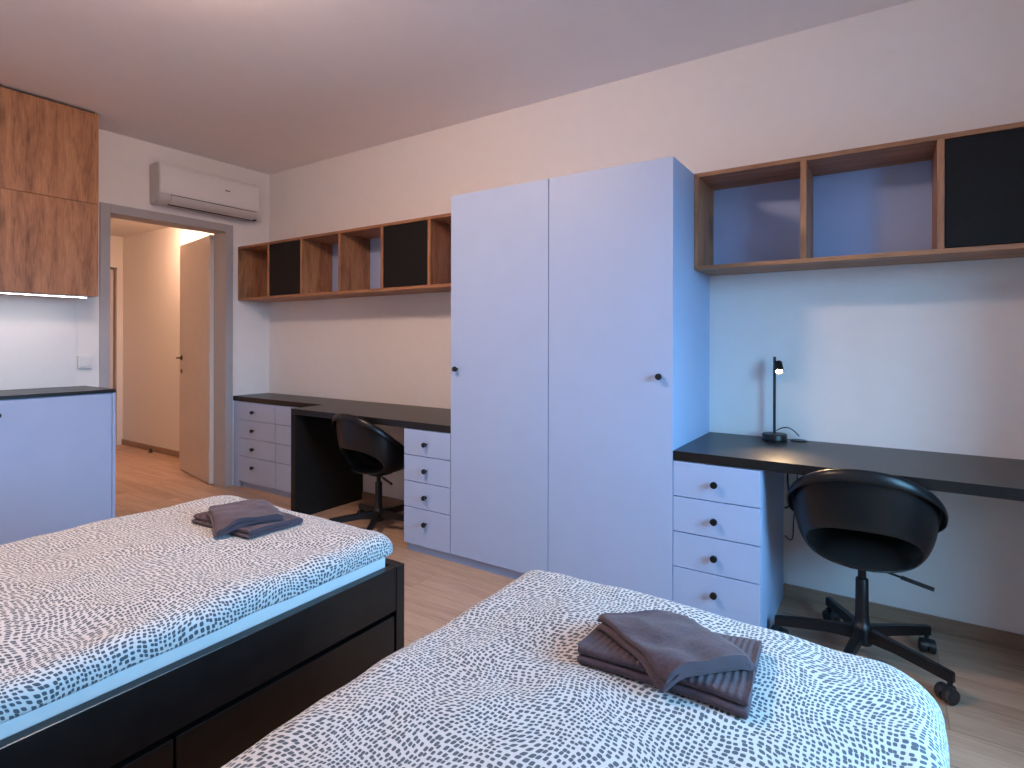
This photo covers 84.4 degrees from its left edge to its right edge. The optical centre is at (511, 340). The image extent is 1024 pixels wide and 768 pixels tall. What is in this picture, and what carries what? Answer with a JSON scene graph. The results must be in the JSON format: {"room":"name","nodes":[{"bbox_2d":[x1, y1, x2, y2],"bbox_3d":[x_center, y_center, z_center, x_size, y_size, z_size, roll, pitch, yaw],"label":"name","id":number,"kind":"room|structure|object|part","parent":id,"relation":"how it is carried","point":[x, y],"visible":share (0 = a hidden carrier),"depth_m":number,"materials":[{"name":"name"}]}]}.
{"room":"studio apartment","nodes":[
{"label":"studio apartment","id":0,"kind":"room"},
{"bbox_2d":[110,235,122,444],"bbox_3d":[-4.988,-0.003,6.023,0.150,2.412,1.420,0,0,34],"label":"wall","id":1,"kind":"structure","parent":0,"point":[116,243],"depth_m":6.54,"materials":[{"name":"paint"}]},
{"bbox_2d":[110,268,112,388],"bbox_3d":[-4.870,0.178,6.210,0.090,2.046,0.851,0,0,34],"label":"door","id":2,"kind":"structure","parent":1,"relation":"in","point":[111,269],"depth_m":6.51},
{"bbox_2d":[0,129,268,484],"bbox_3d":[-3.318,-0.132,3.367,0.150,2.678,4.000,0,0,34],"label":"wall","id":3,"kind":"structure","parent":0,"point":[124,161],"depth_m":4.36,"materials":[{"name":"paint"}]},
{"bbox_2d":[0,295,75,389],"bbox_3d":[-3.259,0.009,3.311,0.010,0.589,1.172,0,0,34],"label":"backsplash","id":4,"kind":"structure","parent":3,"relation":"attached to","point":[38,334],"depth_m":3.62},
{"bbox_2d":[0,188,98,298],"bbox_3d":[-3.123,-0.576,3.227,0.328,0.600,1.182,0,0,34],"label":"upper cabinet","id":5,"kind":"object","parent":3,"relation":"attached to","point":[49,245],"visible":1,"depth_m":3.41,"materials":[{"name":"brown wood"}]},
{"bbox_2d":[4,293,83,297],"bbox_3d":[-3.030,-0.276,3.156,0.015,0.001,1.097,0,0,34],"label":"diffuser","id":6,"kind":"object","parent":5,"relation":"attached to","point":[41,294],"depth_m":3.44,"materials":[{"name":"white plastic"}]},
{"bbox_2d":[0,85,98,204],"bbox_3d":[-3.122,-1.174,3.227,0.328,0.592,1.182,0,0,34],"label":"upper cabinet","id":7,"kind":"object","parent":3,"relation":"attached to","point":[48,148],"depth_m":3.41,"materials":[{"name":"brown wood"}]},
{"bbox_3d":[-3.127,-1.464,3.225,0.280,0.013,1.172,0,0,34],"label":"filler strip","id":8,"kind":"part","parent":7,"relation":"part of","materials":[{"name":"brown wood"}]},
{"bbox_2d":[77,356,91,368],"bbox_3d":[-2.902,0.146,3.833,0.027,0.086,0.080,0,0,34],"label":"light switch","id":9,"kind":"object","parent":3,"relation":"attached to","point":[83,362],"visible":1,"depth_m":3.82,"materials":[{"name":"white plastic"}]},
{"bbox_2d":[99,202,232,487],"bbox_3d":[-2.663,0.123,4.351,0.183,2.170,0.952,0,0,34],"label":"door frame","id":10,"kind":"structure","parent":3,"relation":"attached to","point":[223,233],"depth_m":4.66,"materials":[{"name":"grey paint"}]},
{"bbox_2d":[176,235,213,483],"bbox_3d":[-2.811,0.155,5.024,0.821,2.090,0.143,0,0,44],"label":"door","id":11,"kind":"structure","parent":3,"relation":"in","point":[196,410],"depth_m":4.96,"materials":[{"name":"beige wood"}]},
{"bbox_2d":[149,161,258,221],"bbox_3d":[-2.402,-1.159,4.456,0.166,0.304,0.782,0,0,34],"label":"air conditioner","id":12,"kind":"object","parent":3,"relation":"attached to","point":[170,185],"visible":1,"depth_m":4.35,"materials":[{"name":"grey plastic"}]},
{"bbox_2d":[110,218,166,236],"bbox_3d":[-3.856,-1.256,5.274,2.860,0.100,1.720,0,0,34],"label":"ceiling","id":13,"kind":"structure","parent":0,"point":[118,227],"depth_m":6.01,"materials":[{"name":"paint"}]},
{"bbox_2d":[0,0,914,174],"bbox_3d":[-0.738,-1.540,1.716,5.990,0.150,4.500,0,0,34],"label":"ceiling","id":14,"kind":"structure","parent":0,"point":[269,87],"depth_m":2.90,"materials":[{"name":"paint"}]},
{"bbox_2d":[115,444,1023,767],"bbox_3d":[-2.073,1.270,2.598,9.180,0.120,4.500,0,0,34],"label":"floor","id":15,"kind":"structure","parent":0,"point":[985,729],"depth_m":2.46,"materials":[{"name":"brown wood"}]},
{"bbox_2d":[0,392,115,544],"bbox_3d":[-3.041,0.767,3.197,0.499,0.879,1.225,0,0,34],"label":"base cabinet","id":16,"kind":"object","parent":15,"relation":"on","point":[57,453],"visible":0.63,"depth_m":3.32,"materials":[{"name":"purple laminate"}]},
{"bbox_2d":[0,386,115,399],"bbox_3d":[-3.051,0.315,3.204,0.473,0.021,1.226,0,0,34],"label":"countertop","id":17,"kind":"structure","parent":16,"relation":"on","point":[71,390],"depth_m":3.40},
{"bbox_3d":[-2.720,0.768,3.708,0.469,0.879,0.018,0,0,34],"label":"panel","id":18,"kind":"part","parent":16,"relation":"part of","materials":[{"name":"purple laminate"}]},
{"bbox_2d":[0,558,403,767],"bbox_3d":[-1.302,0.851,1.209,0.930,0.720,2.060,0,0,34],"label":"frame","id":19,"kind":"object","parent":15,"relation":"on","point":[205,708],"visible":0.54,"depth_m":1.33,"materials":[{"name":"black wood"}]},
{"bbox_3d":[-1.167,1.028,1.119,0.596,0.327,0.656,0,0,34],"label":"drawer","id":20,"kind":"part","parent":19,"relation":"part of","materials":[{"name":"black wood"}]},
{"bbox_2d":[0,557,384,739],"bbox_3d":[-1.301,0.745,1.208,0.862,0.162,1.980,0,0,34],"label":"mattress","id":21,"kind":"object","parent":19,"relation":"on","point":[13,726],"visible":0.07,"depth_m":1.25,"materials":[{"name":"fabric"}]},
{"bbox_2d":[0,495,392,723],"bbox_3d":[-1.307,0.637,1.258,0.957,0.091,1.961,0,0,34],"label":"duvet","id":22,"kind":"object","parent":21,"relation":"on","point":[81,606],"visible":0.86,"depth_m":1.42,"materials":[{"name":"fabric"}]},
{"bbox_2d":[192,511,302,538],"bbox_3d":[-0.879,0.594,1.878,0.304,0.032,0.216,0,0,34],"label":"towel","id":23,"kind":"object","parent":22,"relation":"on","point":[250,531],"visible":0.3,"depth_m":1.81,"materials":[{"name":"grey fabric"}]},
{"bbox_2d":[206,499,282,537],"bbox_3d":[-0.886,0.576,1.861,0.203,0.050,0.217,0,0,-36],"label":"towel","id":24,"kind":"object","parent":23,"relation":"on","point":[227,518],"visible":1,"depth_m":1.82,"materials":[{"name":"grey fabric"}]},
{"bbox_3d":[-0.800,1.029,1.670,0.596,0.327,0.656,0,0,34],"label":"drawer","id":25,"kind":"part","parent":19,"relation":"part of","materials":[{"name":"black wood"}]},
{"bbox_2d":[234,400,278,494],"bbox_3d":[-2.010,0.855,4.673,0.587,0.709,0.341,0,0,34],"label":"drawer unit","id":26,"kind":"object","parent":15,"relation":"on","point":[255,424],"visible":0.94,"depth_m":4.54,"materials":[{"name":"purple laminate"}]},
{"bbox_3d":[-2.290,0.854,4.706,0.084,0.709,0.018,0,0,34],"label":"filler panel","id":27,"kind":"part","parent":26,"relation":"part of","materials":[{"name":"purple laminate"}]},
{"bbox_3d":[-2.046,0.575,4.540,0.498,0.145,0.018,0,0,34],"label":"drawer","id":28,"kind":"part","parent":26,"relation":"part of","materials":[{"name":"purple laminate"}]},
{"bbox_3d":[-2.047,1.053,4.540,0.498,0.207,0.018,0,0,34],"label":"drawer","id":29,"kind":"part","parent":26,"relation":"part of","materials":[{"name":"purple laminate"}]},
{"bbox_3d":[-2.047,0.873,4.540,0.498,0.144,0.018,0,0,34],"label":"drawer","id":30,"kind":"part","parent":26,"relation":"part of","materials":[{"name":"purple laminate"}]},
{"bbox_3d":[-2.046,0.724,4.540,0.498,0.145,0.018,0,0,34],"label":"drawer","id":31,"kind":"part","parent":26,"relation":"part of","materials":[{"name":"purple laminate"}]},
{"bbox_2d":[276,405,298,497],"bbox_3d":[-1.523,0.856,4.351,0.578,0.709,0.341,0,0,34],"label":"drawer unit","id":32,"kind":"object","parent":15,"relation":"on","point":[283,413],"visible":0.16,"depth_m":4.34,"materials":[{"name":"purple laminate"}]},
{"bbox_3d":[-1.628,1.054,4.262,0.498,0.207,0.018,0,0,34],"label":"drawer","id":33,"kind":"part","parent":32,"relation":"part of","materials":[{"name":"purple laminate"}]},
{"bbox_3d":[-1.628,0.874,4.262,0.498,0.144,0.018,0,0,34],"label":"drawer","id":34,"kind":"part","parent":32,"relation":"part of","materials":[{"name":"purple laminate"}]},
{"bbox_3d":[-1.627,0.725,4.262,0.498,0.145,0.018,0,0,34],"label":"drawer","id":35,"kind":"part","parent":32,"relation":"part of","materials":[{"name":"purple laminate"}]},
{"bbox_3d":[-1.627,0.576,4.262,0.498,0.145,0.018,0,0,34],"label":"drawer","id":36,"kind":"part","parent":32,"relation":"part of","materials":[{"name":"purple laminate"}]},
{"bbox_2d":[233,393,450,514],"bbox_3d":[-1.244,0.836,4.029,2.576,0.750,0.597,0,0,34],"label":"desk","id":37,"kind":"object","parent":15,"relation":"on","point":[322,478],"visible":0.73,"depth_m":3.93,"materials":[{"name":"black laminate"}]},
{"bbox_3d":[-1.324,0.855,4.083,0.045,0.710,0.596,0,0,34],"label":"panel","id":38,"kind":"part","parent":37,"relation":"part of","materials":[{"name":"black laminate"}]},
{"bbox_2d":[329,413,404,530],"bbox_3d":[-0.847,0.826,3.641,0.615,0.771,0.595,0,0,37],"label":"swivel chair","id":39,"kind":"object","parent":15,"relation":"on","point":[368,449],"visible":0.75,"depth_m":3.46,"materials":[{"name":"plastic"}]},
{"bbox_3d":[-1.009,1.117,3.567,0.281,0.061,0.031,0,0,-19],"label":"leg","id":40,"kind":"part","parent":39,"relation":"part of","materials":[{"name":"black plastic"}]},
{"bbox_3d":[-0.955,1.117,3.750,0.031,0.061,0.281,0,0,-37],"label":"leg","id":41,"kind":"part","parent":39,"relation":"part of","materials":[{"name":"black plastic"}]},
{"bbox_3d":[-0.852,1.117,3.459,0.031,0.061,0.281,0,0,-1],"label":"leg","id":42,"kind":"part","parent":39,"relation":"part of","materials":[{"name":"black plastic"}]},
{"bbox_3d":[-0.780,0.860,3.484,0.015,0.034,0.151,0,0,-40],"label":"height lever","id":43,"kind":"part","parent":39,"relation":"part of","materials":[{"name":"plastic"}]},
{"bbox_3d":[-0.700,1.117,3.575,0.281,0.061,0.031,0,0,17],"label":"leg","id":44,"kind":"part","parent":39,"relation":"part of","materials":[{"name":"black plastic"}]},
{"bbox_3d":[-0.764,1.117,3.755,0.031,0.061,0.281,0,0,35],"label":"leg","id":45,"kind":"part","parent":39,"relation":"part of","materials":[{"name":"black plastic"}]},
{"bbox_2d":[404,428,453,561],"bbox_3d":[-0.328,0.858,3.395,0.347,0.709,0.611,0,0,34],"label":"drawer unit","id":46,"kind":"object","parent":15,"relation":"on","point":[427,456],"visible":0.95,"depth_m":3.16,"materials":[{"name":"purple laminate"}]},
{"bbox_3d":[-0.476,1.056,3.173,0.344,0.207,0.018,0,0,34],"label":"drawer","id":47,"kind":"part","parent":46,"relation":"part of","materials":[{"name":"purple laminate"}]},
{"bbox_3d":[-0.476,0.876,3.173,0.344,0.144,0.018,0,0,34],"label":"drawer","id":48,"kind":"part","parent":46,"relation":"part of","materials":[{"name":"purple laminate"}]},
{"bbox_3d":[-0.475,0.728,3.173,0.344,0.145,0.018,0,0,34],"label":"drawer","id":49,"kind":"part","parent":46,"relation":"part of","materials":[{"name":"purple laminate"}]},
{"bbox_3d":[-0.475,0.579,3.173,0.344,0.145,0.018,0,0,34],"label":"drawer","id":50,"kind":"part","parent":46,"relation":"part of","materials":[{"name":"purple laminate"}]},
{"bbox_2d":[450,156,709,600],"bbox_3d":[0.331,0.215,2.967,1.219,2.000,0.628,0,0,34],"label":"wardrobe","id":51,"kind":"object","parent":15,"relation":"on","point":[580,306],"visible":0.85,"depth_m":2.66,"materials":[{"name":"purple laminate"}]},
{"bbox_3d":[-0.074,0.185,2.907,0.608,1.942,0.018,0,0,34],"label":"door","id":52,"kind":"part","parent":51,"relation":"part of","materials":[{"name":"purple laminate"}]},
{"bbox_3d":[0.434,0.186,2.569,0.606,1.942,0.018,0,0,34],"label":"door","id":53,"kind":"part","parent":51,"relation":"part of","materials":[{"name":"purple laminate"}]},
{"bbox_3d":[0.628,0.153,2.411,0.028,0.028,0.030,0,0,34],"label":"knob","id":54,"kind":"part","parent":51,"relation":"part of","materials":[{"name":"black metal"}]},
{"bbox_2d":[673,460,782,628],"bbox_3d":[0.979,0.861,2.528,0.347,0.709,0.611,0,0,34],"label":"drawer unit","id":55,"kind":"object","parent":15,"relation":"on","point":[728,521],"visible":0.95,"depth_m":2.31,"materials":[{"name":"purple laminate"}]},
{"bbox_3d":[0.818,1.031,2.286,0.028,0.028,0.030,0,0,34],"label":"knob","id":56,"kind":"part","parent":55,"relation":"part of","materials":[{"name":"black metal"}]},
{"bbox_3d":[0.818,0.882,2.286,0.028,0.028,0.030,0,0,34],"label":"knob","id":57,"kind":"part","parent":55,"relation":"part of","materials":[{"name":"black metal"}]},
{"bbox_3d":[0.818,0.733,2.286,0.028,0.028,0.030,0,0,34],"label":"knob","id":58,"kind":"part","parent":55,"relation":"part of","materials":[{"name":"black metal"}]},
{"bbox_3d":[0.819,0.584,2.286,0.028,0.028,0.030,0,0,34],"label":"knob","id":59,"kind":"part","parent":55,"relation":"part of","materials":[{"name":"black metal"}]},
{"bbox_3d":[0.831,1.059,2.306,0.343,0.207,0.018,0,0,34],"label":"drawer","id":60,"kind":"part","parent":55,"relation":"part of","materials":[{"name":"purple laminate"}]},
{"bbox_3d":[0.831,0.879,2.306,0.343,0.144,0.018,0,0,34],"label":"drawer","id":61,"kind":"part","parent":55,"relation":"part of","materials":[{"name":"purple laminate"}]},
{"bbox_3d":[0.832,0.730,2.306,0.343,0.145,0.018,0,0,34],"label":"drawer","id":62,"kind":"part","parent":55,"relation":"part of","materials":[{"name":"purple laminate"}]},
{"bbox_3d":[0.832,0.581,2.306,0.343,0.145,0.018,0,0,34],"label":"drawer","id":63,"kind":"part","parent":55,"relation":"part of","materials":[{"name":"purple laminate"}]},
{"bbox_2d":[673,432,1023,500],"bbox_3d":[1.631,0.508,2.122,1.882,0.080,0.597,0,0,34],"label":"desk","id":64,"kind":"object","parent":15,"relation":"on","point":[984,476],"visible":1,"depth_m":2.20,"materials":[{"name":"black laminate"}]},
{"bbox_2d":[762,357,798,441],"bbox_3d":[1.251,0.271,2.646,0.109,0.392,0.148,0,0,-44],"label":"desk lamp","id":65,"kind":"object","parent":64,"relation":"on","point":[778,368],"visible":1,"depth_m":2.64,"materials":[{"name":"black metal"}]},
{"bbox_3d":[1.240,0.123,2.623,0.041,0.064,0.061,0,0,17],"label":"lamp shade","id":66,"kind":"part","parent":65,"relation":"part of","materials":[{"name":"black metal"}]},
{"bbox_2d":[785,473,788,508],"bbox_3d":[1.305,0.653,2.678,0.015,0.291,0.024,0,0,-37],"label":"power cable","id":67,"kind":"object","parent":64,"relation":"hanging from","point":[786,473],"visible":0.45,"depth_m":2.67,"materials":[{"name":"black plastic"}]},
{"bbox_2d":[785,475,797,540],"bbox_3d":[1.322,0.728,2.669,0.061,0.440,0.007,0,0,44],"label":"power cable","id":68,"kind":"object","parent":64,"relation":"hanging from","point":[797,475],"visible":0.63,"depth_m":2.66,"materials":[{"name":"black plastic"}]},
{"bbox_2d":[790,439,806,441],"bbox_3d":[1.335,0.464,2.627,0.072,0.005,0.072,0,0,34],"label":"cable grommet","id":69,"kind":"object","parent":64,"relation":"attached to","point":[793,440],"visible":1,"depth_m":2.61,"materials":[{"name":"black plastic"}]},
{"bbox_2d":[771,469,959,705],"bbox_3d":[1.322,0.831,2.168,0.597,0.772,0.600,0,0,32],"label":"swivel chair","id":70,"kind":"object","parent":15,"relation":"on","point":[863,521],"visible":0.98,"depth_m":2.04,"materials":[{"name":"plastic"}]},
{"bbox_3d":[1.195,1.122,2.234,0.281,0.061,0.031,0,0,26],"label":"leg","id":71,"kind":"part","parent":70,"relation":"part of","materials":[{"name":"black plastic"}]},
{"bbox_3d":[1.363,1.122,2.325,0.031,0.061,0.281,0,0,8],"label":"leg","id":72,"kind":"part","parent":70,"relation":"part of","materials":[{"name":"black plastic"}]},
{"bbox_3d":[1.230,1.122,2.046,0.031,0.061,0.281,0,0,44],"label":"leg","id":73,"kind":"part","parent":70,"relation":"part of","materials":[{"name":"black plastic"}]},
{"bbox_3d":[1.501,1.122,2.193,0.281,0.061,0.031,0,0,-10],"label":"leg","id":74,"kind":"part","parent":70,"relation":"part of","materials":[{"name":"black plastic"}]},
{"bbox_3d":[1.429,0.865,2.034,0.151,0.034,0.015,0,0,45],"label":"height lever","id":75,"kind":"part","parent":70,"relation":"part of","materials":[{"name":"plastic"}]},
{"bbox_3d":[1.419,1.122,2.021,0.031,0.061,0.281,0,0,-28],"label":"leg","id":76,"kind":"part","parent":70,"relation":"part of","materials":[{"name":"black plastic"}]},
{"bbox_3d":[-0.173,0.853,0.459,0.930,0.720,2.060,0,0,34],"label":"frame","id":77,"kind":"object","parent":15,"relation":"on","visible":0},
{"bbox_3d":[-0.173,0.747,0.459,0.862,0.163,1.980,0,0,34],"label":"mattress","id":78,"kind":"object","parent":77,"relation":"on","visible":0},
{"bbox_2d":[221,570,949,767],"bbox_3d":[-0.119,0.651,0.507,0.942,0.117,2.021,0,0,34],"label":"duvet","id":79,"kind":"object","parent":78,"relation":"on","point":[502,683],"visible":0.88,"depth_m":0.93,"materials":[{"name":"fabric"}]},
{"bbox_2d":[577,622,761,718],"bbox_3d":[0.315,0.594,1.083,0.301,0.040,0.254,0,0,34],"label":"towel","id":80,"kind":"object","parent":79,"relation":"on","point":[730,691],"visible":0.44,"depth_m":0.99,"materials":[{"name":"grey fabric"}]},
{"bbox_2d":[596,610,755,692],"bbox_3d":[0.298,0.571,1.063,0.184,0.050,0.237,0,0,-24],"label":"towel","id":81,"kind":"object","parent":80,"relation":"on","point":[671,647],"visible":1,"depth_m":1.02,"materials":[{"name":"grey fabric"}]},
{"bbox_2d":[123,0,1023,634],"bbox_3d":[-0.871,-0.127,4.233,8.990,2.678,0.150,0,0,34],"label":"wall","id":82,"kind":"structure","parent":0,"point":[922,356],"depth_m":2.69,"materials":[{"name":"paint"}]},
{"bbox_2d":[122,439,178,456],"bbox_3d":[-3.414,1.176,5.821,2.700,0.062,0.013,0,0,34],"label":"baseboard","id":83,"kind":"structure","parent":82,"relation":"attached to","point":[157,449],"depth_m":6.16,"materials":[{"name":"brown wood"}]},
{"bbox_2d":[238,213,450,302],"bbox_3d":[-1.155,-0.562,4.158,2.576,0.452,0.289,0,0,34],"label":"wall shelf","id":84,"kind":"object","parent":82,"relation":"attached to","point":[411,256],"visible":0.84,"depth_m":4.18,"materials":[{"name":"brown wood"}]},
{"bbox_3d":[-2.220,-0.565,4.865,0.019,0.414,0.289,0,0,34],"label":"panel","id":85,"kind":"part","parent":84,"relation":"part of","materials":[{"name":"brown wood"}]},
{"bbox_3d":[-1.768,-0.563,4.404,0.394,0.407,0.018,0,0,34],"label":"door","id":86,"kind":"part","parent":84,"relation":"part of","materials":[{"name":"black wood"}]},
{"bbox_3d":[-1.077,-0.562,4.275,2.538,0.414,0.008,0,0,34],"label":"panel","id":87,"kind":"part","parent":84,"relation":"part of","materials":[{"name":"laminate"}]},
{"bbox_3d":[-0.695,-0.561,3.692,0.396,0.407,0.018,0,0,34],"label":"door","id":88,"kind":"part","parent":84,"relation":"part of","materials":[{"name":"black wood"}]},
{"bbox_2d":[362,491,403,505],"bbox_3d":[-0.722,1.183,4.034,1.011,0.060,0.012,0,0,34],"label":"baseboard","id":89,"kind":"structure","parent":82,"relation":"attached to","point":[389,501],"depth_m":4.17,"materials":[{"name":"brown wood"}]},
{"bbox_2d":[694,121,1023,275],"bbox_3d":[1.717,-0.556,2.251,1.877,0.452,0.289,0,0,34],"label":"wall shelf","id":90,"kind":"object","parent":82,"relation":"attached to","point":[955,196],"visible":1,"depth_m":2.45,"materials":[{"name":"brown wood"}]},
{"bbox_3d":[0.943,-0.558,2.765,0.019,0.414,0.289,0,0,34],"label":"panel","id":91,"kind":"part","parent":90,"relation":"part of","materials":[{"name":"brown wood"}]},
{"bbox_3d":[1.795,-0.556,2.368,1.839,0.414,0.008,0,0,34],"label":"panel","id":92,"kind":"part","parent":90,"relation":"part of","materials":[{"name":"laminate"}]},
{"bbox_3d":[1.829,-0.555,2.017,0.446,0.407,0.018,0,0,34],"label":"door","id":93,"kind":"part","parent":90,"relation":"part of","materials":[{"name":"black wood"}]},
{"bbox_3d":[1.602,-0.121,0.101,0.300,2.678,4.000,0,0,34],"label":"wall","id":94,"kind":"structure","parent":0,"visible":0},
{"bbox_2d":[784,583,1023,650],"bbox_3d":[1.937,1.188,2.269,1.534,0.060,0.012,0,0,34],"label":"baseboard","id":95,"kind":"structure","parent":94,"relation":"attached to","point":[940,624],"depth_m":2.40,"materials":[{"name":"brown wood"}]}
]}

